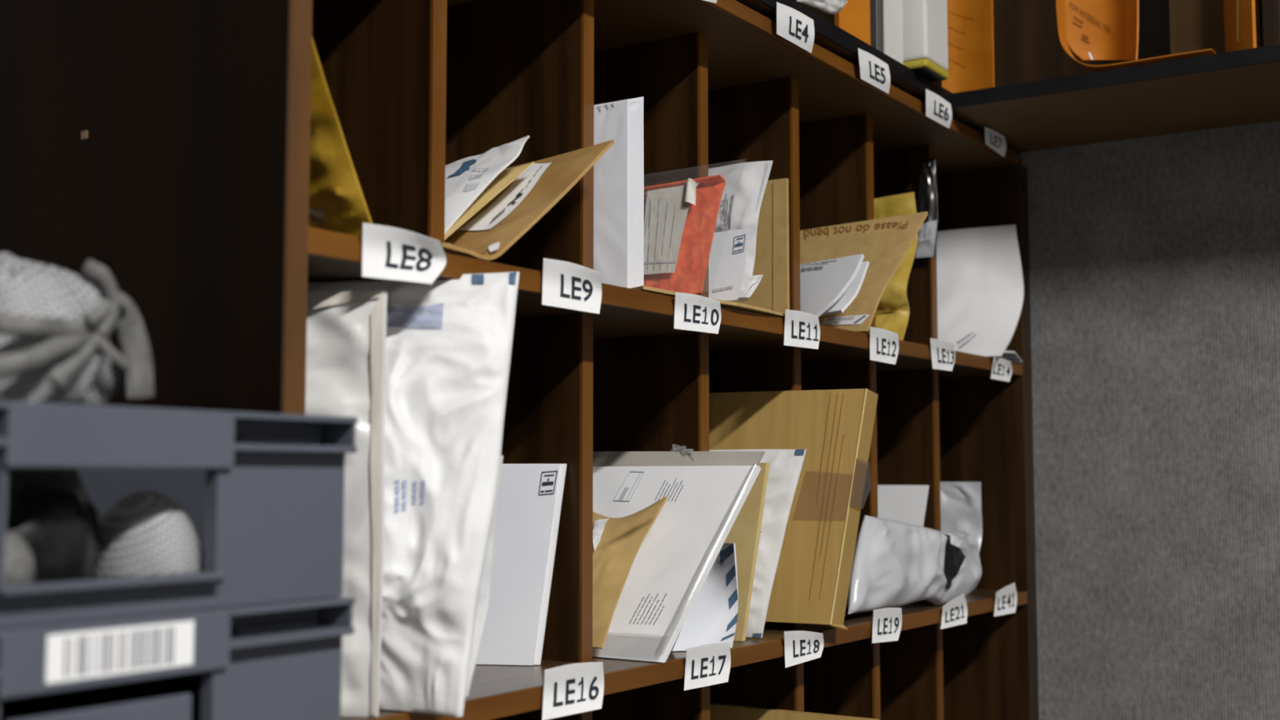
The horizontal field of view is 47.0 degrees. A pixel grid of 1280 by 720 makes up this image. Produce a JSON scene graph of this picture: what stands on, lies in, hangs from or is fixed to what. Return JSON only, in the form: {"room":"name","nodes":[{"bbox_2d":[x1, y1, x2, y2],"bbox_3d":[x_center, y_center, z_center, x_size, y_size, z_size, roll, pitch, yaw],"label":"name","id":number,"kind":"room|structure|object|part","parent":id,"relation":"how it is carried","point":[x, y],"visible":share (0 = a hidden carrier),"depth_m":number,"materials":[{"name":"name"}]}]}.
{"room":"mail room","nodes":[
{"label":"mail room","id":0,"kind":"room"},
{"bbox_2d":[1018,120,1279,719],"bbox_3d":[2.137,-0.182,1.184,4.800,3.450,0.100,-3,-5,33],"label":"wall","id":1,"kind":"structure","parent":0,"point":[1154,261],"depth_m":2.04,"materials":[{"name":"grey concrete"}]},
{"bbox_3d":[0.816,1.429,-0.953,4.800,0.100,4.900,-3,-5,33],"label":"floor","id":2,"kind":"structure","parent":0,"visible":0},
{"bbox_2d":[0,0,1039,719],"bbox_3d":[-0.002,0.620,1.605,0.417,1.918,1.446,-3,-5,33],"label":"tall cabinet","id":3,"kind":"object","parent":2,"relation":"on","point":[164,145],"visible":0.62,"depth_m":1.33,"materials":[{"name":"brown wood"}]},
{"bbox_3d":[-0.396,0.581,1.012,0.414,1.902,0.018,-3,-5,33],"label":"panel","id":4,"kind":"part","parent":3,"relation":"part of","materials":[{"name":"brown wood"}]},
{"bbox_2d":[308,36,373,236],"bbox_3d":[-0.286,-0.149,1.055,0.204,0.140,0.077,-3,-5,33],"label":"envelope","id":5,"kind":"object","parent":3,"relation":"on","point":[336,203],"visible":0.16,"depth_m":1.01,"materials":[{"name":"yellow paper"}]},
{"bbox_2d":[308,206,324,223],"bbox_3d":[-0.228,-0.102,1.036,0.017,0.011,0.008,-2,-5,19],"label":"print","id":6,"kind":"object","parent":5,"relation":"attached to","point":[316,214],"depth_m":1.03,"materials":[{"name":"grey"}]},
{"bbox_2d":[305,289,387,716],"bbox_3d":[-0.245,0.097,1.008,0.141,0.290,0.030,0,-5,-3],"label":"poly mailer","id":7,"kind":"object","parent":3,"relation":"on","point":[346,338],"visible":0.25,"depth_m":1.00,"materials":[{"name":"plastic"}]},
{"bbox_2d":[361,222,446,284],"bbox_3d":[-0.161,-0.071,1.022,0.014,0.038,0.091,-3,-5,33],"label":"label","id":8,"kind":"object","parent":3,"relation":"attached to","point":[390,253],"visible":1,"depth_m":1.02,"materials":[{"name":"white paper"}]},
{"bbox_2d":[307,271,519,716],"bbox_3d":[-0.173,0.089,1.041,0.170,0.311,0.068,0,-5,0],"label":"padded mailer","id":9,"kind":"object","parent":3,"relation":"on","point":[449,342],"visible":0.55,"depth_m":1.03,"materials":[{"name":"white plastic"}]},
{"bbox_2d":[394,480,406,512],"bbox_3d":[-0.167,0.095,1.026,0.009,0.023,0.003,2,-5,-24],"label":"print","id":10,"kind":"object","parent":9,"relation":"attached to","point":[400,486],"depth_m":1.03,"materials":[{"name":"blue"}]},
{"bbox_2d":[388,302,444,328],"bbox_3d":[-0.162,-0.032,1.064,0.039,0.019,0.007,0,-5,3],"label":"print","id":11,"kind":"object","parent":9,"relation":"on","point":[401,315],"depth_m":1.06,"materials":[{"name":"blue"}]},
{"bbox_2d":[412,480,425,503],"bbox_3d":[-0.154,0.092,1.027,0.010,0.016,0.002,-1,-5,12],"label":"print","id":12,"kind":"object","parent":9,"relation":"attached to","point":[418,486],"depth_m":1.03,"materials":[{"name":"blue"}]},
{"bbox_2d":[465,455,502,696],"bbox_3d":[-0.177,0.159,1.102,0.147,0.174,0.036,-1,-5,18],"label":"poly mailer","id":13,"kind":"object","parent":3,"relation":"on","point":[482,606],"visible":0.04,"depth_m":1.08,"materials":[{"name":"white plastic"}]},
{"bbox_2d":[444,161,533,239],"bbox_3d":[-0.188,-0.127,1.276,0.203,0.085,0.122,-4,-6,43],"label":"manila envelope","id":14,"kind":"object","parent":3,"relation":"on","point":[504,178],"visible":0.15,"depth_m":1.23,"materials":[{"name":"paper"}]},
{"bbox_2d":[444,135,529,233],"bbox_3d":[-0.193,-0.141,1.272,0.183,0.100,0.106,-4,-6,40],"label":"envelope","id":15,"kind":"object","parent":14,"relation":"on","point":[465,179],"visible":0.43,"depth_m":1.24,"materials":[{"name":"white paper"}]},
{"bbox_2d":[463,167,488,191],"bbox_3d":[-0.137,-0.152,1.235,0.015,0.029,0.044,0,-5,4],"label":"print","id":16,"kind":"object","parent":15,"relation":"attached to","point":[475,179],"depth_m":1.23,"materials":[{"name":"grey paper"}]},
{"bbox_2d":[475,464,559,665],"bbox_3d":[-0.152,0.178,1.293,0.161,0.172,0.027,-1,-5,9],"label":"envelope","id":17,"kind":"object","parent":3,"relation":"on","point":[526,496],"visible":0.29,"depth_m":1.28,"materials":[{"name":"white paper"}]},
{"bbox_2d":[440,139,614,261],"bbox_3d":[-0.167,-0.130,1.235,0.217,0.126,0.224,-3,-5,33],"label":"envelope","id":18,"kind":"object","parent":3,"relation":"on","point":[504,220],"visible":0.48,"depth_m":1.23,"materials":[{"name":"brown paper"}]},
{"bbox_2d":[502,463,567,665],"bbox_3d":[-0.146,0.178,1.296,0.161,0.173,0.027,-1,-5,9],"label":"envelope","id":19,"kind":"object","parent":3,"relation":"on","point":[562,468],"visible":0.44,"depth_m":1.28,"materials":[{"name":"white paper"}]},
{"bbox_2d":[542,257,601,314],"bbox_3d":[-0.054,-0.059,1.188,0.010,0.039,0.089,-3,-6,35],"label":"label","id":20,"kind":"object","parent":3,"relation":"attached to","point":[565,284],"visible":1,"depth_m":1.19,"materials":[{"name":"white paper"}]},
{"bbox_2d":[542,662,604,719],"bbox_3d":[-0.053,0.260,1.166,0.008,0.040,0.091,-3,-5,33],"label":"label","id":21,"kind":"object","parent":3,"relation":"attached to","point":[571,689],"visible":1,"depth_m":1.17,"materials":[{"name":"white paper"}]},
{"bbox_2d":[593,96,644,288],"bbox_3d":[-0.049,-0.150,1.351,0.107,0.178,0.026,-2,-5,26],"label":"box","id":22,"kind":"object","parent":3,"relation":"in","point":[619,173],"visible":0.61,"depth_m":1.33,"materials":[{"name":"white cardboard"}]},
{"bbox_2d":[592,496,667,648],"bbox_3d":[-0.045,0.195,1.382,0.103,0.134,0.107,-3,-5,33],"label":"envelope","id":23,"kind":"object","parent":3,"relation":"on","point":[616,541],"visible":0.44,"depth_m":1.36,"materials":[{"name":"paper"}]},
{"bbox_2d":[307,253,1017,378],"bbox_3d":[-0.004,-0.023,1.646,0.401,0.018,1.388,-3,-5,33],"label":"shelf","id":24,"kind":"object","parent":3,"relation":"attached to","point":[628,318],"depth_m":1.48,"materials":[{"name":"brown wood"}]},
{"bbox_2d":[592,465,760,662],"bbox_3d":[-0.028,0.178,1.398,0.241,0.190,0.157,-3,-5,33],"label":"envelope","id":25,"kind":"object","parent":3,"relation":"on","point":[669,569],"visible":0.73,"depth_m":1.38,"materials":[{"name":"white paper"}]},
{"bbox_2d":[629,593,666,624],"bbox_3d":[0.008,0.226,1.340,0.029,0.027,0.023,-3,-5,33],"label":"print","id":26,"kind":"object","parent":25,"relation":"attached to","point":[644,608],"depth_m":1.34,"materials":[{"name":"grey paper"}]},
{"bbox_2d":[654,478,684,501],"bbox_3d":[0.030,0.126,1.428,0.026,0.022,0.015,-3,-5,33],"label":"print","id":27,"kind":"object","parent":25,"relation":"attached to","point":[672,488],"depth_m":1.43,"materials":[{"name":"grey paper"}]},
{"bbox_2d":[592,451,764,466],"bbox_3d":[0.003,0.183,1.456,0.250,0.188,0.039,-3,-5,31],"label":"folder","id":28,"kind":"object","parent":3,"relation":"on","point":[599,458],"visible":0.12,"depth_m":1.46,"materials":[{"name":"white paper"}]},
{"bbox_2d":[340,589,1024,719],"bbox_3d":[-0.004,0.300,1.620,0.401,0.018,1.388,-3,-5,33],"label":"shelf","id":29,"kind":"object","parent":3,"relation":"attached to","point":[495,691],"depth_m":1.29,"materials":[{"name":"brown wood"}]},
{"bbox_2d":[673,292,720,333],"bbox_3d":[0.053,-0.042,1.351,0.008,0.035,0.092,-3,-5,33],"label":"label","id":30,"kind":"object","parent":3,"relation":"attached to","point":[692,312],"visible":1,"depth_m":1.35,"materials":[{"name":"white paper"}]},
{"bbox_2d":[671,542,738,651],"bbox_3d":[0.070,0.223,1.400,0.048,0.099,0.092,-2,-5,26],"label":"envelope","id":31,"kind":"object","parent":3,"relation":"on","point":[713,616],"visible":0.88,"depth_m":1.39,"materials":[{"name":"white paper"}]},
{"bbox_2d":[684,642,730,690],"bbox_3d":[0.061,0.277,1.339,0.008,0.038,0.092,-3,-5,33],"label":"label","id":32,"kind":"object","parent":3,"relation":"attached to","point":[706,664],"visible":1,"depth_m":1.34,"materials":[{"name":"white paper"}]},
{"bbox_2d":[631,274,785,317],"bbox_3d":[0.080,-0.071,1.446,0.061,0.044,0.354,-3,-5,33],"label":"envelope","id":33,"kind":"object","parent":3,"relation":"on","point":[722,303],"depth_m":1.44,"materials":[{"name":"paper"}]},
{"bbox_3d":[0.112,-0.075,1.492,0.004,0.028,0.049,-3,-5,33],"label":"torn strip","id":34,"kind":"part","parent":33,"relation":"part of","materials":[{"name":"white paper"}]},
{"bbox_2d":[703,0,717,3],"bbox_3d":[0.053,-0.345,1.369,0.006,0.028,0.074,-3,-6,35],"label":"label","id":35,"kind":"object","parent":3,"relation":"attached to","point":[710,1],"visible":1,"depth_m":1.39,"materials":[{"name":"white paper"}]},
{"bbox_2d":[708,228,751,301],"bbox_3d":[0.063,-0.095,1.518,0.101,0.076,0.027,-3,-5,30],"label":"letter","id":36,"kind":"object","parent":3,"relation":"on","point":[727,259],"visible":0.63,"depth_m":1.50,"materials":[{"name":"white paper"}]},
{"bbox_2d":[708,160,773,302],"bbox_3d":[0.058,-0.133,1.582,0.164,0.157,0.054,-3,-5,33],"label":"envelope","id":37,"kind":"object","parent":3,"relation":"on","point":[743,193],"visible":0.33,"depth_m":1.55,"materials":[{"name":"grey paper"}]},
{"bbox_2d":[724,462,769,641],"bbox_3d":[0.062,0.192,1.487,0.162,0.175,0.012,-3,-6,36],"label":"manila envelope","id":38,"kind":"object","parent":3,"relation":"on","point":[745,531],"visible":0.18,"depth_m":1.45,"materials":[{"name":"paper"}]},
{"bbox_2d":[709,448,806,638],"bbox_3d":[0.080,0.187,1.518,0.184,0.189,0.048,-3,-5,33],"label":"padded mailer","id":39,"kind":"object","parent":3,"relation":"on","point":[785,464],"visible":0.27,"depth_m":1.48,"materials":[{"name":"grey"}]},
{"bbox_2d":[736,177,789,313],"bbox_3d":[0.103,-0.115,1.687,0.148,0.171,0.006,-3,-5,33],"label":"envelope","id":40,"kind":"object","parent":3,"relation":"on","point":[772,243],"visible":0.32,"depth_m":1.65,"materials":[{"name":"paper"}]},
{"bbox_2d":[709,388,878,630],"bbox_3d":[0.142,0.161,1.596,0.226,0.254,0.068,-2,-5,27],"label":"cardboard box","id":41,"kind":"object","parent":3,"relation":"on","point":[834,427],"visible":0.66,"depth_m":1.56,"materials":[{"name":"brown cardboard"}]},
{"bbox_2d":[710,702,879,719],"bbox_3d":[0.101,0.494,1.579,0.309,0.242,0.065,-3,-5,33],"label":"carton","id":42,"kind":"object","parent":3,"relation":"on","point":[717,711],"visible":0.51,"depth_m":1.57,"materials":[{"name":"brown cardboard"}]},
{"bbox_2d":[776,1,814,53],"bbox_3d":[0.161,-0.348,1.536,0.006,0.036,0.088,-3,-5,33],"label":"label","id":43,"kind":"object","parent":3,"relation":"attached to","point":[793,25],"visible":1,"depth_m":1.53,"materials":[{"name":"white paper"}]},
{"bbox_2d":[783,309,820,349],"bbox_3d":[0.168,-0.031,1.525,0.008,0.039,0.092,-3,-5,33],"label":"label","id":44,"kind":"object","parent":3,"relation":"attached to","point":[802,329],"visible":1,"depth_m":1.53,"materials":[{"name":"white paper"}]},
{"bbox_2d":[783,631,823,667],"bbox_3d":[0.167,0.290,1.499,0.008,0.036,0.096,-3,-5,33],"label":"label","id":45,"kind":"object","parent":3,"relation":"attached to","point":[800,646],"visible":1,"depth_m":1.50,"materials":[{"name":"white paper"}]},
{"bbox_2d":[800,253,864,317],"bbox_3d":[0.176,-0.079,1.702,0.053,0.074,0.171,4,-6,-43],"label":"letter","id":46,"kind":"object","parent":3,"relation":"on","point":[823,282],"visible":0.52,"depth_m":1.67,"materials":[{"name":"white paper"}]},
{"bbox_2d":[820,261,869,315],"bbox_3d":[0.195,-0.078,1.700,0.050,0.062,0.139,4,-6,-42],"label":"letter","id":47,"kind":"object","parent":46,"relation":"on","point":[849,295],"visible":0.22,"depth_m":1.66,"materials":[{"name":"white paper"}]},
{"bbox_3d":[0.159,-0.338,1.552,0.007,0.016,1.406,-3,-5,33],"label":"rail","id":48,"kind":"part","parent":3,"relation":"part of","materials":[{"name":"brown wood"}]},
{"bbox_2d":[800,211,928,333],"bbox_3d":[0.239,-0.100,1.755,0.182,0.152,0.117,-3,-5,33],"label":"envelope","id":49,"kind":"object","parent":3,"relation":"on","point":[884,242],"visible":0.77,"depth_m":1.75,"materials":[{"name":"paper"}]},
{"bbox_2d":[857,48,890,93],"bbox_3d":[0.270,-0.334,1.700,0.007,0.034,0.095,-3,-5,33],"label":"label","id":50,"kind":"object","parent":3,"relation":"attached to","point":[873,70],"visible":1,"depth_m":1.70,"materials":[{"name":"white paper"}]},
{"bbox_2d":[870,326,898,364],"bbox_3d":[0.281,-0.016,1.696,0.008,0.040,0.093,-3,-5,33],"label":"label","id":51,"kind":"object","parent":3,"relation":"attached to","point":[884,344],"visible":1,"depth_m":1.70,"materials":[{"name":"white paper"}]},
{"bbox_2d":[871,607,902,643],"bbox_3d":[0.280,0.300,1.669,0.008,0.039,0.095,-3,-5,33],"label":"label","id":52,"kind":"object","parent":3,"relation":"attached to","point":[886,622],"visible":1,"depth_m":1.67,"materials":[{"name":"white paper"}]},
{"bbox_2d":[874,191,918,340],"bbox_3d":[0.277,-0.114,1.901,0.158,0.203,0.089,-3,-5,33],"label":"envelope","id":53,"kind":"object","parent":3,"relation":"on","point":[892,312],"visible":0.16,"depth_m":1.86,"materials":[{"name":"yellow paper"}]},
{"bbox_2d":[877,484,928,526],"bbox_3d":[0.317,0.229,1.972,0.130,0.123,0.049,-3,-5,33],"label":"envelope","id":54,"kind":"object","parent":3,"relation":"on","point":[907,504],"visible":0.22,"depth_m":1.97,"materials":[{"name":"paper"}]},
{"bbox_2d":[847,515,982,613],"bbox_3d":[0.337,0.247,1.809,0.060,0.117,0.362,-3,-6,37],"label":"parcel","id":55,"kind":"object","parent":3,"relation":"on","point":[895,563],"visible":0.98,"depth_m":1.76,"materials":[{"name":"white plastic"}]},
{"bbox_2d":[915,157,937,258],"bbox_3d":[0.386,-0.205,1.987,0.033,0.136,0.012,-3,-5,33],"label":"packet","id":56,"kind":"object","parent":3,"relation":"hanging from","point":[927,198],"visible":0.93,"depth_m":1.98,"materials":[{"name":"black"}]},
{"bbox_2d":[925,88,951,128],"bbox_3d":[0.377,-0.318,1.861,0.007,0.034,0.089,-3,-5,33],"label":"label","id":57,"kind":"object","parent":3,"relation":"attached to","point":[938,109],"visible":1,"depth_m":1.86,"materials":[{"name":"white paper"}]},
{"bbox_2d":[929,337,955,371],"bbox_3d":[0.380,-0.005,1.846,0.008,0.038,0.091,-3,-5,33],"label":"label","id":58,"kind":"object","parent":3,"relation":"attached to","point":[943,353],"visible":1,"depth_m":1.85,"materials":[{"name":"white paper"}]},
{"bbox_2d":[940,594,967,629],"bbox_3d":[0.392,0.313,1.838,0.008,0.038,0.104,-3,-5,33],"label":"label","id":59,"kind":"object","parent":3,"relation":"attached to","point":[954,613],"visible":1,"depth_m":1.84,"materials":[{"name":"white paper"}]},
{"bbox_2d":[940,481,982,552],"bbox_3d":[0.418,0.248,2.094,0.126,0.148,0.084,-2,-5,23],"label":"poly mailer","id":60,"kind":"object","parent":3,"relation":"on","point":[960,501],"visible":0.23,"depth_m":2.11,"materials":[{"name":"white plastic"}]},
{"bbox_2d":[936,224,1023,356],"bbox_3d":[0.441,-0.096,2.067,0.175,0.194,0.113,-2,-5,23],"label":"envelope","id":61,"kind":"object","parent":3,"relation":"on","point":[980,284],"visible":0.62,"depth_m":2.08,"materials":[{"name":"white paper"}]},
{"bbox_3d":[0.384,0.674,2.191,0.414,1.902,0.039,-3,-5,33],"label":"panel","id":62,"kind":"part","parent":3,"relation":"part of","materials":[{"name":"brown wood"}]},
{"bbox_2d":[984,126,1006,156],"bbox_3d":[0.489,-0.302,2.031,0.007,0.028,0.089,-3,-5,33],"label":"label","id":63,"kind":"object","parent":3,"relation":"attached to","point":[995,140],"visible":1,"depth_m":2.03,"materials":[{"name":"white paper"}]},
{"bbox_2d":[991,356,1012,382],"bbox_3d":[0.495,0.013,2.019,0.008,0.032,0.101,-3,-5,33],"label":"label","id":64,"kind":"object","parent":3,"relation":"attached to","point":[1002,369],"visible":1,"depth_m":2.02,"materials":[{"name":"white paper"}]},
{"bbox_2d":[994,582,1017,616],"bbox_3d":[0.494,0.324,1.994,0.008,0.041,0.107,-3,-5,33],"label":"label","id":65,"kind":"object","parent":3,"relation":"attached to","point":[1006,599],"visible":1,"depth_m":2.00,"materials":[{"name":"white paper"}]},
{"bbox_2d":[735,0,1279,156],"bbox_3d":[0.580,-0.629,1.320,1.810,0.527,1.445,-3,-5,33],"label":"corner shelf","id":66,"kind":"object","parent":3,"relation":"on","point":[1041,98],"visible":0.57,"depth_m":1.91,"materials":[{"name":"brown laminate"}]},
{"bbox_2d":[796,0,847,13],"bbox_3d":[0.204,-0.415,1.601,0.024,0.077,0.109,-4,-6,38],"label":"packet","id":67,"kind":"object","parent":66,"relation":"on","point":[830,6],"visible":1,"depth_m":1.59,"materials":[{"name":"white plastic"}]},
{"bbox_2d":[834,0,870,44],"bbox_3d":[0.248,-0.491,1.724,0.050,0.260,0.008,3,-6,-35],"label":"folder","id":68,"kind":"object","parent":66,"relation":"on","point":[854,18],"visible":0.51,"depth_m":1.72,"materials":[{"name":"orange cardboard"}]},
{"bbox_2d":[870,0,902,63],"bbox_3d":[0.287,-0.497,1.777,0.032,0.280,0.069,-3,-5,33],"label":"folder","id":69,"kind":"object","parent":66,"relation":"on","point":[886,15],"visible":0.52,"depth_m":1.75,"materials":[{"name":"white plastic"}]},
{"bbox_2d":[902,0,948,81],"bbox_3d":[0.350,-0.502,1.840,0.042,0.300,0.073,-3,-5,33],"label":"box","id":70,"kind":"object","parent":66,"relation":"on","point":[925,24],"visible":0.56,"depth_m":1.80,"materials":[{"name":"white cardboard"}]},
{"bbox_2d":[942,0,994,93],"bbox_3d":[0.427,-0.471,1.920,0.073,0.250,0.011,-4,-6,38],"label":"envelope","id":71,"kind":"object","parent":66,"relation":"on","point":[971,52],"visible":0.91,"depth_m":1.92,"materials":[{"name":"brown paper"}]},
{"bbox_3d":[0.974,-0.596,1.917,1.810,0.500,0.014,-3,-5,33],"label":"panel","id":72,"kind":"part","parent":66,"relation":"part of","materials":[{"name":"brown wood"}]},
{"bbox_2d":[1056,0,1216,71],"bbox_3d":[0.611,-0.439,1.820,0.190,0.158,0.052,-3,-5,33],"label":"tray","id":73,"kind":"object","parent":66,"relation":"on","point":[1093,29],"visible":0.99,"depth_m":1.86,"materials":[{"name":"orange plastic"}]},
{"bbox_2d":[1168,0,1263,54],"bbox_3d":[0.747,-0.496,1.910,0.110,0.300,0.035,-3,-5,33],"label":"carton","id":74,"kind":"object","parent":66,"relation":"on","point":[1195,25],"visible":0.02,"depth_m":1.90,"materials":[{"name":"brown cardboard"}]},
{"bbox_2d":[1223,0,1256,52],"bbox_3d":[0.716,-0.507,1.771,0.008,0.300,0.065,0,-5,-6],"label":"folder","id":75,"kind":"object","parent":66,"relation":"on","point":[1240,29],"visible":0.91,"depth_m":1.75,"materials":[{"name":"cardboard"}]},
{"bbox_2d":[997,351,1022,362],"bbox_3d":[0.517,-0.005,2.067,0.031,0.011,0.077,-3,-5,33],"label":"envelope","id":76,"kind":"object","parent":3,"relation":"on","point":[1011,356],"visible":0.84,"depth_m":2.06,"materials":[{"name":"white paper"}]},
{"bbox_3d":[-0.017,-0.120,1.424,0.259,0.127,0.040,-3,-5,33],"label":"clear bag","id":77,"kind":"object","parent":3,"relation":"in","visible":0},
{"bbox_2d":[644,174,725,294],"bbox_3d":[0.015,-0.115,1.419,0.130,0.118,0.049,-3,-5,33],"label":"folder","id":78,"kind":"object","parent":77,"relation":"in","point":[680,217],"visible":0.74,"depth_m":1.40,"materials":[{"name":"red paper"}]},
{"bbox_2d":[647,199,675,269],"bbox_3d":[0.014,-0.121,1.410,0.048,0.075,0.029,-3,-5,33],"label":"print","id":79,"kind":"object","parent":78,"relation":"attached to","point":[661,213],"depth_m":1.41,"materials":[{"name":"grey paper"}]},
{"bbox_3d":[-0.417,0.872,0.745,0.430,1.279,0.338,-3,-5,33],"label":"stand","id":80,"kind":"object","parent":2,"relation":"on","visible":0},
{"bbox_2d":[0,596,355,719],"bbox_3d":[-0.416,0.184,0.810,0.401,0.102,0.318,-3,-5,33],"label":"bin","id":81,"kind":"object","parent":80,"relation":"on","point":[277,660],"visible":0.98,"depth_m":0.76,"materials":[{"name":"grey plastic"}]},
{"bbox_2d":[0,400,357,627],"bbox_3d":[-0.416,0.082,0.818,0.401,0.102,0.318,-3,-5,33],"label":"bin","id":82,"kind":"object","parent":81,"relation":"on","point":[262,495],"visible":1,"depth_m":0.77,"materials":[{"name":"grey plastic"}]},
{"bbox_2d":[4,531,35,584],"bbox_3d":[-0.293,0.099,0.684,0.018,0.039,0.022,-3,-5,33],"label":"scrap","id":83,"kind":"object","parent":82,"relation":"in","point":[20,568],"visible":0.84,"depth_m":0.68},
{"bbox_2d":[5,467,101,582],"bbox_3d":[-0.319,0.082,0.740,0.096,0.083,0.089,-3,-5,33],"label":"sack","id":84,"kind":"object","parent":82,"relation":"in","point":[51,509],"visible":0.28,"depth_m":0.72,"materials":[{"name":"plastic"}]},
{"bbox_2d":[0,252,154,405],"bbox_3d":[-0.342,-0.015,0.766,0.188,0.081,0.131,-3,-5,33],"label":"sack","id":85,"kind":"object","parent":82,"relation":"in","point":[56,325],"visible":0.94,"depth_m":0.72,"materials":[{"name":"grey fabric"}]},
{"bbox_3d":[-0.252,0.081,0.714,0.014,0.057,0.131,-3,-5,33],"label":"hand hole frame","id":86,"kind":"part","parent":82,"relation":"part of","materials":[{"name":"grey plastic"}]},
{"bbox_2d":[94,490,201,578],"bbox_3d":[-0.262,0.098,0.779,0.071,0.057,0.050,-3,-5,33],"label":"pouch","id":87,"kind":"object","parent":82,"relation":"in","point":[144,532],"visible":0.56,"depth_m":0.76,"materials":[{"name":"white fabric"}]},
{"bbox_3d":[-0.252,0.183,0.706,0.014,0.057,0.131,-3,-5,33],"label":"hand hole frame","id":88,"kind":"part","parent":81,"relation":"part of","materials":[{"name":"grey plastic"}]}
]}

